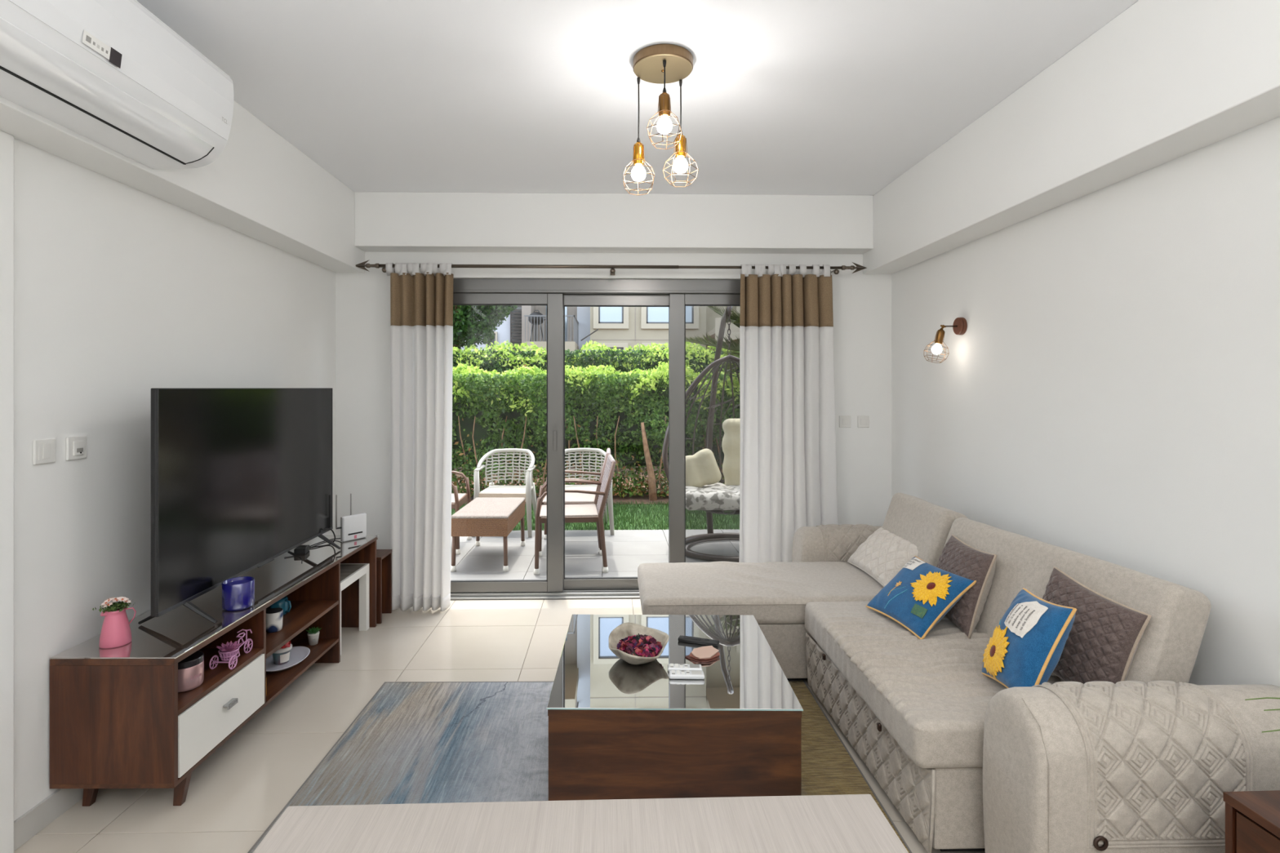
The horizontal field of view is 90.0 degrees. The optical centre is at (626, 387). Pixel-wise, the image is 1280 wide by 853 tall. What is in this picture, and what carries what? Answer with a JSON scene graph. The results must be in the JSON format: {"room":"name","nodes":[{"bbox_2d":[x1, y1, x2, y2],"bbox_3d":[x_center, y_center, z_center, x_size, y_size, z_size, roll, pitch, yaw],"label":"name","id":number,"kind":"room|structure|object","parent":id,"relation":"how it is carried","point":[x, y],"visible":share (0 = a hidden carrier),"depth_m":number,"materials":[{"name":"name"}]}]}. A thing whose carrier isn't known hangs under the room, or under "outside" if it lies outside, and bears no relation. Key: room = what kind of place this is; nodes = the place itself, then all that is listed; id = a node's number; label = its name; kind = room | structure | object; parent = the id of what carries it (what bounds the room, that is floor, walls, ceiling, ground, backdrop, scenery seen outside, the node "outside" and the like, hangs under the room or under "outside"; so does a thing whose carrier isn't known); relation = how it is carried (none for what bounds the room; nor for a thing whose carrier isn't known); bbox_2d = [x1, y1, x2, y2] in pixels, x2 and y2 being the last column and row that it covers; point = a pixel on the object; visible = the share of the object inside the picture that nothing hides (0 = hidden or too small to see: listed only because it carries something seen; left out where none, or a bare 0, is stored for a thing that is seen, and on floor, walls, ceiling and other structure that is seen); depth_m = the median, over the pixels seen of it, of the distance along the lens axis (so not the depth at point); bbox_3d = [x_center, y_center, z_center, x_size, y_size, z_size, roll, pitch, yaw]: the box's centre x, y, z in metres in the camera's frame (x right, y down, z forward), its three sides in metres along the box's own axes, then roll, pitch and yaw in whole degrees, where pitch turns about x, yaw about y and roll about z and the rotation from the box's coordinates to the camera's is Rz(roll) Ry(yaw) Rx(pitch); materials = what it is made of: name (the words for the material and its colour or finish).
{"room":"living room","nodes":[
{"label":"living room","id":0,"kind":"room"},
{"bbox_2d":[0,130,335,852],"bbox_3d":[-1.972,0.135,0.765,0.172,2.845,7.620,0,0,-1],"label":"wall","id":1,"kind":"structure","parent":0,"point":[122,291],"depth_m":2.33,"materials":[{"name":"white paint"}]},
{"bbox_2d":[32,438,55,465],"bbox_3d":[-1.932,0.211,2.127,0.013,0.082,0.082,0,0,-1],"label":"wall switch","id":2,"kind":"object","parent":1,"relation":"attached to","point":[43,450],"visible":1,"depth_m":2.12,"materials":[{"name":"white plastic"}]},
{"bbox_2d":[13,788,83,851],"bbox_3d":[-1.957,1.413,3.189,0.012,0.088,2.364,0,0,-1],"label":"baseboard","id":3,"kind":"structure","parent":1,"relation":"attached to","point":[38,817],"depth_m":2.12,"materials":[{"name":"grey tile"}]},
{"bbox_2d":[66,435,86,460],"bbox_3d":[-1.935,0.211,2.254,0.014,0.082,0.082,0,0,-1],"label":"wall socket","id":4,"kind":"object","parent":1,"relation":"attached to","point":[76,446],"visible":1,"depth_m":2.25,"materials":[{"name":"white plastic"}]},
{"bbox_2d":[0,96,364,272],"bbox_3d":[-1.806,-1.038,0.669,0.200,0.500,7.420,0,0,-1],"label":"beam","id":5,"kind":"structure","parent":0,"point":[261,187],"depth_m":3.03,"materials":[{"name":"white paint"}]},
{"bbox_2d":[0,0,233,168],"bbox_3d":[-1.585,-0.979,1.872,0.296,0.351,0.975,0,0,-1],"label":"air conditioner","id":6,"kind":"object","parent":5,"relation":"attached to","point":[112,73],"visible":1,"depth_m":1.89,"materials":[{"name":"white plastic"}]},
{"bbox_2d":[13,599,985,852],"bbox_3d":[0.014,1.507,0.710,4.240,0.100,7.418,0,0,-1],"label":"floor","id":7,"kind":"structure","parent":0,"point":[235,794],"depth_m":2.76,"materials":[{"name":"beige tile"}]},
{"bbox_2d":[49,534,378,806],"bbox_3d":[-1.716,1.179,3.039,0.441,0.555,1.792,0,0,0],"label":"tv stand","id":8,"kind":"object","parent":7,"relation":"on","point":[119,718],"visible":0.91,"depth_m":2.27,"materials":[{"name":"brown wood"}]},
{"bbox_2d":[92,596,136,648],"bbox_3d":[-1.804,0.821,2.268,0.112,0.166,0.107,0,0,-1],"label":"pitcher","id":9,"kind":"object","parent":8,"relation":"on","point":[116,632],"visible":1,"depth_m":2.23,"materials":[{"name":"pink ceramic"}]},
{"bbox_2d":[116,596,128,601],"bbox_3d":[-1.778,0.745,2.257,0.032,0.014,0.033,0,0,-1],"label":"flower","id":10,"kind":"object","parent":9,"relation":"on","point":[121,598],"depth_m":2.26,"materials":[{"name":"beige plant"}]},
{"bbox_2d":[177,650,204,693],"bbox_3d":[-1.613,1.037,2.339,0.117,0.108,0.117,0,0,-1],"label":"candle jar","id":11,"kind":"object","parent":8,"relation":"on","point":[191,668],"visible":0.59,"depth_m":2.31,"materials":[{"name":"pink glass"}]},
{"bbox_2d":[177,648,263,715],"bbox_3d":[-1.720,1.100,2.422,0.405,0.018,0.518,0,0,0],"label":"shelf","id":12,"kind":"object","parent":8,"relation":"attached to","point":[215,679],"depth_m":2.44,"materials":[{"name":"brown wood"}]},
{"bbox_2d":[208,629,253,669],"bbox_3d":[-1.567,1.042,2.567,0.094,0.103,0.205,0,0,2],"label":"planter","id":13,"kind":"object","parent":8,"relation":"on","point":[229,651],"visible":1,"depth_m":2.51,"materials":[{"name":"purple paint"}]},
{"bbox_2d":[217,646,239,661],"bbox_3d":[-1.566,1.047,2.521,0.072,0.036,0.072,0,0,2],"label":"basket","id":14,"kind":"object","parent":13,"relation":"on","point":[228,653],"depth_m":2.50,"materials":[{"name":"purple paint"}]},
{"bbox_2d":[222,576,254,611],"bbox_3d":[-1.600,0.849,2.639,0.116,0.110,0.116,0,0,-1],"label":"candle holder","id":15,"kind":"object","parent":8,"relation":"on","point":[237,593],"visible":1,"depth_m":2.60,"materials":[{"name":"blue glass"}]},
{"bbox_2d":[137,387,341,624],"bbox_3d":[-1.725,0.451,3.004,0.292,0.899,1.432,0,0,-1],"label":"television","id":16,"kind":"object","parent":8,"relation":"on","point":[242,477],"visible":1,"depth_m":2.72,"materials":[{"name":"black plastic"}]},
{"bbox_2d":[266,608,283,632],"bbox_3d":[-1.636,1.078,2.969,0.076,0.094,0.076,0,0,-1],"label":"mug","id":17,"kind":"object","parent":8,"relation":"on","point":[274,616],"visible":0.89,"depth_m":2.94,"materials":[{"name":"white ceramic"}]},
{"bbox_2d":[269,595,291,615],"bbox_3d":[-1.713,1.083,3.176,0.103,0.085,0.084,0,0,-19],"label":"mug","id":18,"kind":"object","parent":8,"relation":"on","point":[283,603],"visible":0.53,"depth_m":3.15,"materials":[{"name":"blue ceramic"}]},
{"bbox_2d":[266,646,310,671],"bbox_3d":[-1.647,1.313,3.088,0.194,0.020,0.286,0,0,1],"label":"tray","id":19,"kind":"object","parent":8,"relation":"on","point":[298,654],"visible":0.61,"depth_m":3.10,"materials":[{"name":"white ceramic"}]},
{"bbox_2d":[272,640,292,665],"bbox_3d":[-1.658,1.264,3.072,0.094,0.107,0.100,0,0,-1],"label":"tin","id":20,"kind":"object","parent":19,"relation":"on","point":[282,656],"visible":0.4,"depth_m":3.04,"materials":[{"name":"white metal"}]},
{"bbox_2d":[293,544,309,555],"bbox_3d":[-1.785,0.888,3.530,0.060,0.032,0.130,0,0,-13],"label":"power adapter","id":21,"kind":"object","parent":8,"relation":"on","point":[301,549],"visible":0.96,"depth_m":3.47,"materials":[{"name":"black plastic"}]},
{"bbox_2d":[309,528,335,548],"bbox_3d":[-1.726,0.849,3.618,0.067,0.114,0.158,0,0,42],"label":"power cable","id":22,"kind":"object","parent":21,"relation":"attached to","point":[331,530],"visible":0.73,"depth_m":3.64,"materials":[{"name":"black plastic"}]},
{"bbox_2d":[266,600,338,658],"bbox_3d":[-1.724,1.134,3.042,0.405,0.018,0.689,0,0,0],"label":"shelf","id":23,"kind":"object","parent":8,"relation":"attached to","point":[302,614],"depth_m":3.11,"materials":[{"name":"brown wood"}]},
{"bbox_2d":[305,626,321,645],"bbox_3d":[-1.619,1.287,3.318,0.080,0.080,0.076,0,0,34],"label":"potted succulent","id":24,"kind":"object","parent":8,"relation":"on","point":[313,633],"visible":1,"depth_m":3.30,"materials":[{"name":"white ceramic"}]},
{"bbox_2d":[307,631,319,645],"bbox_3d":[-1.623,1.298,3.318,0.057,0.058,0.057,0,0,-1],"label":"pot","id":25,"kind":"object","parent":24,"relation":"on","point":[313,636],"depth_m":3.30,"materials":[{"name":"white ceramic"}]},
{"bbox_2d":[309,537,340,546],"bbox_3d":[-1.770,0.885,3.692,0.078,0.035,0.263,0,0,29],"label":"cable","id":26,"kind":"object","parent":8,"relation":"on","point":[335,538],"visible":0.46,"depth_m":3.73,"materials":[{"name":"black plastic"}]},
{"bbox_2d":[335,493,366,542],"bbox_3d":[-1.632,0.764,3.796,0.036,0.280,0.185,0,0,36],"label":"router","id":27,"kind":"object","parent":8,"relation":"on","point":[353,527],"visible":1,"depth_m":3.79,"materials":[{"name":"white plastic"}]},
{"bbox_2d":[340,563,368,655],"bbox_3d":[-1.730,1.260,3.663,0.346,0.393,0.432,0,0,0],"label":"table","id":28,"kind":"object","parent":7,"relation":"on","point":[350,573],"visible":0.3,"depth_m":3.83,"materials":[{"name":"grey wood"}]},
{"bbox_2d":[376,549,391,623],"bbox_3d":[-1.727,1.252,4.047,0.420,0.410,0.200,0,0,-1],"label":"side table","id":29,"kind":"object","parent":7,"relation":"on","point":[384,557],"visible":0.3,"depth_m":4.13,"materials":[{"name":"brown wood"}]},
{"bbox_2d":[247,680,911,852],"bbox_3d":[-0.147,1.453,2.197,2.072,0.008,1.932,0,0,-1],"label":"rug","id":30,"kind":"object","parent":7,"relation":"on","point":[412,742],"visible":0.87,"depth_m":2.54,"materials":[{"name":"grey carpet"}]},
{"bbox_2d":[546,614,803,800],"bbox_3d":[0.157,1.233,2.450,0.814,0.432,0.840,0,0,1],"label":"coffee table","id":31,"kind":"object","parent":30,"relation":"on","point":[619,729],"visible":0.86,"depth_m":2.04,"materials":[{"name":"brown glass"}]},
{"bbox_2d":[608,622,669,664],"bbox_3d":[0.047,0.970,2.410,0.229,0.094,0.289,0,0,-1],"label":"bowl","id":32,"kind":"object","parent":31,"relation":"on","point":[624,630],"visible":0.62,"depth_m":2.45,"materials":[{"name":"ceramic"}]},
{"bbox_2d":[616,633,662,657],"bbox_3d":[0.051,0.967,2.408,0.196,0.065,0.191,0,0,-38],"label":"potpourri","id":33,"kind":"object","parent":32,"relation":"in","point":[645,646],"visible":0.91,"depth_m":2.38,"materials":[{"name":"red plant"}]},
{"bbox_2d":[667,663,702,671],"bbox_3d":[0.210,1.008,2.302,0.124,0.019,0.042,0,0,3],"label":"remote control","id":34,"kind":"object","parent":31,"relation":"on","point":[690,667],"visible":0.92,"depth_m":2.29,"materials":[{"name":"white plastic"}]},
{"bbox_2d":[668,670,704,679],"bbox_3d":[0.211,1.008,2.248,0.124,0.019,0.042,0,0,2],"label":"remote control","id":35,"kind":"object","parent":31,"relation":"on","point":[673,674],"visible":1,"depth_m":2.23,"materials":[{"name":"white plastic"}]},
{"bbox_2d":[677,635,719,646],"bbox_3d":[0.287,1.008,2.552,0.164,0.018,0.034,0,0,20],"label":"remote control","id":36,"kind":"object","parent":31,"relation":"on","point":[695,640],"visible":0.99,"depth_m":2.54,"materials":[{"name":"black plastic"}]},
{"bbox_2d":[684,654,719,662],"bbox_3d":[0.286,1.015,2.413,0.129,0.004,0.089,0,0,-1],"label":"coaster","id":37,"kind":"object","parent":31,"relation":"on","point":[686,656],"visible":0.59,"depth_m":2.39,"materials":[{"name":"brown wood"}]},
{"bbox_2d":[688,651,719,660],"bbox_3d":[0.294,1.008,2.422,0.119,0.005,0.086,0,1,-18],"label":"coaster","id":38,"kind":"object","parent":37,"relation":"on","point":[717,654],"visible":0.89,"depth_m":2.40,"materials":[{"name":"brown wood"}]},
{"bbox_2d":[691,645,719,658],"bbox_3d":[0.300,1.001,2.424,0.116,0.005,0.089,0,2,-35],"label":"coaster","id":39,"kind":"object","parent":38,"relation":"on","point":[703,652],"visible":1,"depth_m":2.42,"materials":[{"name":"beige"}]},
{"bbox_2d":[253,794,908,852],"bbox_3d":[-0.046,1.082,0.251,1.000,0.750,1.700,0,0,-2],"label":"dining table","id":40,"kind":"object","parent":7,"relation":"on","point":[842,823],"visible":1,"depth_m":1.03,"materials":[{"name":"beige wood"}]},
{"bbox_2d":[637,493,1279,852],"bbox_3d":[0.962,1.028,2.841,1.757,0.858,2.398,0,0,-1],"label":"sectional sofa","id":41,"kind":"object","parent":7,"relation":"on","point":[1144,762],"visible":0.8,"depth_m":1.97,"materials":[{"name":"fabric"}]},
{"bbox_2d":[637,561,884,624],"bbox_3d":[0.796,1.084,3.444,1.452,0.142,0.687,0,0,-1],"label":"cushion","id":42,"kind":"object","parent":41,"relation":"on","point":[774,593],"depth_m":3.27,"materials":[{"name":"fabric"}]},
{"bbox_2d":[847,526,918,586],"bbox_3d":[1.398,0.909,3.460,0.226,0.223,0.530,0,0,-1],"label":"cushion","id":43,"kind":"object","parent":41,"relation":"on","point":[883,554],"visible":0.94,"depth_m":3.37,"materials":[{"name":"beige fabric"}]},
{"bbox_2d":[865,555,976,639],"bbox_3d":[1.277,0.903,2.800,0.284,0.222,0.438,0,0,-11],"label":"cushion","id":44,"kind":"object","parent":41,"relation":"on","point":[921,593],"visible":1,"depth_m":2.71,"materials":[{"name":"blue fabric"}]},
{"bbox_2d":[804,601,1061,768],"bbox_3d":[1.206,1.078,2.528,0.723,0.186,1.150,0,0,-1],"label":"seat cushion","id":45,"kind":"object","parent":41,"relation":"on","point":[931,694],"depth_m":2.31,"materials":[{"name":"fabric"}]},
{"bbox_2d":[936,534,997,638],"bbox_3d":[1.460,0.853,2.799,0.191,0.336,0.388,0,0,-1],"label":"cushion","id":46,"kind":"object","parent":41,"relation":"on","point":[957,557],"visible":0.57,"depth_m":2.66,"materials":[{"name":"fabric"}]},
{"bbox_2d":[981,587,1076,688],"bbox_3d":[1.327,0.849,2.127,0.217,0.333,0.340,0,0,-1],"label":"cushion","id":47,"kind":"object","parent":41,"relation":"on","point":[1027,645],"visible":0.97,"depth_m":2.04,"materials":[{"name":"blue fabric"}]},
{"bbox_2d":[1042,565,1151,684],"bbox_3d":[1.540,0.845,2.166,0.189,0.384,0.376,0,0,-1],"label":"cushion","id":48,"kind":"object","parent":41,"relation":"on","point":[1105,634],"visible":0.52,"depth_m":2.07,"materials":[{"name":"fabric"}]},
{"bbox_2d":[1222,790,1279,852],"bbox_3d":[1.649,1.207,1.277,0.478,0.500,0.500,0,0,-2],"label":"side table","id":49,"kind":"object","parent":7,"relation":"on","point":[1252,818],"visible":1,"depth_m":1.47,"materials":[{"name":"brown wood"}]},
{"bbox_2d":[1244,697,1279,732],"bbox_3d":[1.604,0.747,1.237,0.461,0.420,0.461,0,0,-27],"label":"potted plant","id":50,"kind":"object","parent":49,"relation":"on","point":[1264,697],"visible":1,"depth_m":1.33,"materials":[{"name":"green plant"}]},
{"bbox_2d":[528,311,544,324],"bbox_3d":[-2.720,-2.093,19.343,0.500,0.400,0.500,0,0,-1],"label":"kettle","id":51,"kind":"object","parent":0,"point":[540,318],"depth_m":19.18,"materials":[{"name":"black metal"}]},
{"bbox_2d":[335,251,891,549],"bbox_3d":[-0.073,0.135,4.519,3.840,2.845,0.200,0,0,-1],"label":"wall","id":52,"kind":"structure","parent":0,"point":[862,303],"depth_m":4.42,"materials":[{"name":"white paint"}]},
{"bbox_2d":[450,278,740,599],"bbox_3d":[-0.072,0.349,4.516,2.820,2.215,0.188,0,0,-1],"label":"door","id":53,"kind":"structure","parent":52,"relation":"in","point":[557,295],"depth_m":4.47,"materials":[{"name":"grey metal"}]},
{"bbox_2d":[355,259,866,275],"bbox_3d":[-0.093,-0.803,4.320,3.420,0.086,0.198,0,0,-1],"label":"curtain rod","id":54,"kind":"object","parent":52,"relation":"attached to","point":[362,265],"visible":0.78,"depth_m":4.25,"materials":[{"name":"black metal"}]},
{"bbox_2d":[385,262,453,611],"bbox_3d":[-1.371,0.309,4.208,0.434,2.272,0.132,0,0,4],"label":"curtain","id":55,"kind":"object","parent":54,"relation":"hanging from","point":[421,304],"visible":0.98,"depth_m":4.20,"materials":[{"name":"white fabric"}]},
{"bbox_2d":[738,264,837,562],"bbox_3d":[1.078,0.309,4.276,0.690,2.272,0.143,0,0,-3],"label":"curtain","id":56,"kind":"object","parent":54,"relation":"hanging from","point":[788,475],"visible":0.75,"depth_m":4.25,"materials":[{"name":"white fabric"}]},
{"bbox_2d":[839,415,850,427],"bbox_3d":[1.520,0.235,4.449,0.082,0.082,0.013,0,0,-1],"label":"wall switch","id":57,"kind":"object","parent":52,"relation":"attached to","point":[844,420],"visible":1,"depth_m":4.45,"materials":[{"name":"white plastic"}]},
{"bbox_2d":[857,415,869,427],"bbox_3d":[1.649,0.235,4.452,0.082,0.082,0.013,0,0,-1],"label":"wall switch","id":58,"kind":"object","parent":52,"relation":"attached to","point":[863,420],"visible":1,"depth_m":4.45,"materials":[{"name":"white plastic"}]},
{"bbox_2d":[354,191,873,253],"bbox_3d":[-0.069,-1.109,4.330,3.438,0.357,0.180,0,0,-1],"label":"beam","id":59,"kind":"structure","parent":0,"point":[384,221],"depth_m":4.24,"materials":[{"name":"white paint"}]},
{"bbox_2d":[136,0,1138,195],"bbox_3d":[0.014,-1.363,0.711,4.240,0.150,7.820,0,0,-1],"label":"ceiling","id":60,"kind":"structure","parent":0,"point":[780,97],"depth_m":2.67,"materials":[{"name":"white paint"}]},
{"bbox_2d":[622,44,698,195],"bbox_3d":[0.140,-1.037,2.509,0.306,0.502,0.288,0,0,-1],"label":"pendant lamp","id":61,"kind":"object","parent":60,"relation":"hanging from","point":[659,64],"visible":1,"depth_m":2.50,"materials":[{"name":"brown metal"}]},
{"bbox_2d":[633,141,644,164],"bbox_3d":[0.049,-0.943,2.573,0.043,0.096,0.043,0,0,-1],"label":"socket","id":62,"kind":"object","parent":61,"relation":"attached to","point":[638,148],"depth_m":2.56,"materials":[{"name":"gold metal"}]},
{"bbox_2d":[658,91,670,118],"bbox_3d":[0.145,-1.079,2.436,0.043,0.096,0.043,0,0,-1],"label":"socket","id":63,"kind":"object","parent":61,"relation":"attached to","point":[664,98],"depth_m":2.42,"materials":[{"name":"gold metal"}]},
{"bbox_2d":[675,133,685,158],"bbox_3d":[0.219,-0.981,2.591,0.043,0.096,0.043,0,0,-1],"label":"socket","id":64,"kind":"object","parent":61,"relation":"attached to","point":[680,148],"depth_m":2.57,"materials":[{"name":"gold metal"}]},
{"bbox_2d":[862,0,1279,274],"bbox_3d":[1.832,-1.040,0.752,0.202,0.497,7.420,0,0,-1],"label":"beam","id":65,"kind":"structure","parent":0,"point":[1162,82],"depth_m":2.33,"materials":[{"name":"white paint"}]},
{"bbox_2d":[891,116,1279,686],"bbox_3d":[2.006,0.135,0.856,0.150,2.845,7.620,0,0,-1],"label":"wall","id":66,"kind":"structure","parent":0,"point":[1109,392],"depth_m":2.39,"materials":[{"name":"white paint"}]},
{"bbox_2d":[924,317,967,363],"bbox_3d":[1.768,-0.265,3.574,0.203,0.254,0.131,0,0,-1],"label":"wall lamp","id":67,"kind":"object","parent":66,"relation":"attached to","point":[959,326],"visible":1,"depth_m":3.56,"materials":[{"name":"brown metal"}]},
{"bbox_2d":[934,328,944,344],"bbox_3d":[1.748,-0.287,3.574,0.053,0.092,0.040,0,0,-1],"label":"socket","id":68,"kind":"object","parent":67,"relation":"attached to","point":[940,335],"depth_m":3.56,"materials":[{"name":"gold metal"}]},
{"label":"outside","id":69,"kind":"structure","parent":0,"visible":0},
{"bbox_2d":[451,466,720,505],"bbox_3d":[-0.773,1.567,34.066,80.000,0.180,51.850,0,0,-1],"label":"ground","id":70,"kind":"structure","parent":69,"point":[638,499],"depth_m":8.88,"materials":[{"name":"soil"}]},
{"bbox_2d":[453,305,517,357],"bbox_3d":[-3.611,-1.301,13.540,3.152,5.532,2.832,0,0,-1],"label":"tree","id":71,"kind":"object","parent":70,"relation":"on","point":[468,325],"visible":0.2,"depth_m":13.16,"materials":[{"name":"green plant"}]},
{"bbox_2d":[452,339,739,385],"bbox_3d":[-0.024,0.020,11.858,12.598,1.957,1.587,0,0,-1],"label":"hedge","id":72,"kind":"object","parent":70,"relation":"on","point":[628,360],"visible":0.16,"depth_m":11.48,"materials":[{"name":"green plant"}]},
{"bbox_2d":[451,360,740,500],"bbox_3d":[0.045,0.518,8.944,8.380,1.985,1.505,0,0,-1],"label":"hedge","id":73,"kind":"object","parent":70,"relation":"on","point":[627,414],"visible":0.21,"depth_m":8.59,"materials":[{"name":"green plant"}]},
{"bbox_2d":[461,305,740,360],"bbox_3d":[0.325,-4.893,20.933,16.600,12.700,6.160,0,0,-1],"label":"building","id":74,"kind":"structure","parent":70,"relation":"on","point":[622,327],"depth_m":20.01,"materials":[{"name":"grey"}]},
{"bbox_2d":[528,310,546,341],"bbox_3d":[-2.635,-1.862,19.341,0.670,0.984,0.508,0,0,-1],"label":"barbecue grill","id":75,"kind":"object","parent":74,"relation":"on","point":[540,318],"visible":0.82,"depth_m":19.19,"materials":[{"name":"grey metal"}]},
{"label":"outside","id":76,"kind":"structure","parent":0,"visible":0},
{"bbox_2d":[451,498,739,530],"bbox_3d":[0.332,1.572,7.394,17.000,0.170,1.530,0,0,-1],"label":"ground","id":77,"kind":"structure","parent":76,"point":[664,506],"depth_m":7.14,"materials":[{"name":"green plant"}]},
{"bbox_2d":[685,306,740,374],"bbox_3d":[1.960,0.176,8.024,2.170,2.671,2.248,0,0,33],"label":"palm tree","id":78,"kind":"object","parent":77,"relation":"on","point":[735,319],"visible":0.2,"depth_m":7.97,"materials":[{"name":"green plant"}]},
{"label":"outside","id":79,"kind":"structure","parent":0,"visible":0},
{"bbox_2d":[450,528,739,600],"bbox_3d":[0.372,1.563,5.631,11.000,0.188,2.002,0,0,-1],"label":"patio slab","id":80,"kind":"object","parent":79,"point":[626,549],"visible":0.12,"depth_m":5.66,"materials":[{"name":"grey tile"}]},
{"bbox_2d":[451,471,471,554],"bbox_3d":[-1.810,1.025,5.909,0.654,0.888,0.586,0,0,-3],"label":"wicker armchair","id":81,"kind":"object","parent":80,"relation":"on","point":[458,500],"visible":0.16,"depth_m":5.87,"materials":[{"name":"wicker"}]},
{"bbox_2d":[450,497,525,572],"bbox_3d":[-1.176,1.246,5.545,0.466,0.446,0.874,0,0,0],"label":"table","id":82,"kind":"object","parent":80,"relation":"on","point":[482,517],"visible":0.96,"depth_m":5.13,"materials":[{"name":"wicker"}]},
{"bbox_2d":[471,448,537,537],"bbox_3d":[-1.220,1.060,6.583,0.608,0.825,0.596,0,0,3],"label":"armchair","id":83,"kind":"object","parent":80,"relation":"on","point":[527,491],"visible":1,"depth_m":6.62,"materials":[{"name":"grey wicker"}]},
{"bbox_2d":[533,453,616,574],"bbox_3d":[-0.431,1.025,5.344,0.654,0.888,0.586,0,0,-5],"label":"wicker armchair","id":84,"kind":"object","parent":80,"relation":"on","point":[590,513],"visible":0.98,"depth_m":5.10,"materials":[{"name":"brown paint"}]},
{"bbox_2d":[564,448,614,535],"bbox_3d":[-0.450,1.060,6.641,0.608,0.825,0.596,0,0,-5],"label":"armchair","id":85,"kind":"object","parent":80,"relation":"on","point":[585,487],"visible":0.38,"depth_m":6.81,"materials":[{"name":"grey wicker"}]},
{"bbox_2d":[662,306,740,562],"bbox_3d":[0.938,0.337,5.808,1.159,2.261,1.069,0,0,29],"label":"chair","id":86,"kind":"object","parent":80,"relation":"on","point":[704,491],"visible":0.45,"depth_m":5.85,"materials":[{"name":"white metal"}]},
{"bbox_2d":[662,355,739,515],"bbox_3d":[0.927,0.417,5.871,1.214,1.436,0.840,0,0,-1],"label":"basket","id":87,"kind":"object","parent":86,"relation":"on","point":[704,491],"depth_m":5.81,"materials":[{"name":"grey wicker"}]},
{"bbox_2d":[685,448,721,487],"bbox_3d":[0.662,0.755,5.869,0.409,0.394,0.202,0,0,-1],"label":"cushion","id":88,"kind":"object","parent":86,"relation":"on","point":[702,469],"depth_m":5.80,"materials":[{"name":"beige fabric"}]},
{"bbox_2d":[685,482,739,510],"bbox_3d":[0.929,0.967,5.772,0.906,0.171,0.686,0,0,-1],"label":"seat cushion","id":89,"kind":"object","parent":86,"relation":"on","point":[699,495],"depth_m":5.45,"materials":[{"name":"white fabric"}]},
{"bbox_2d":[721,418,740,484],"bbox_3d":[1.173,0.632,6.055,0.540,0.682,0.229,0,0,-1],"label":"cushion","id":90,"kind":"object","parent":86,"relation":"on","point":[731,443],"depth_m":5.98,"materials":[{"name":"beige fabric"}]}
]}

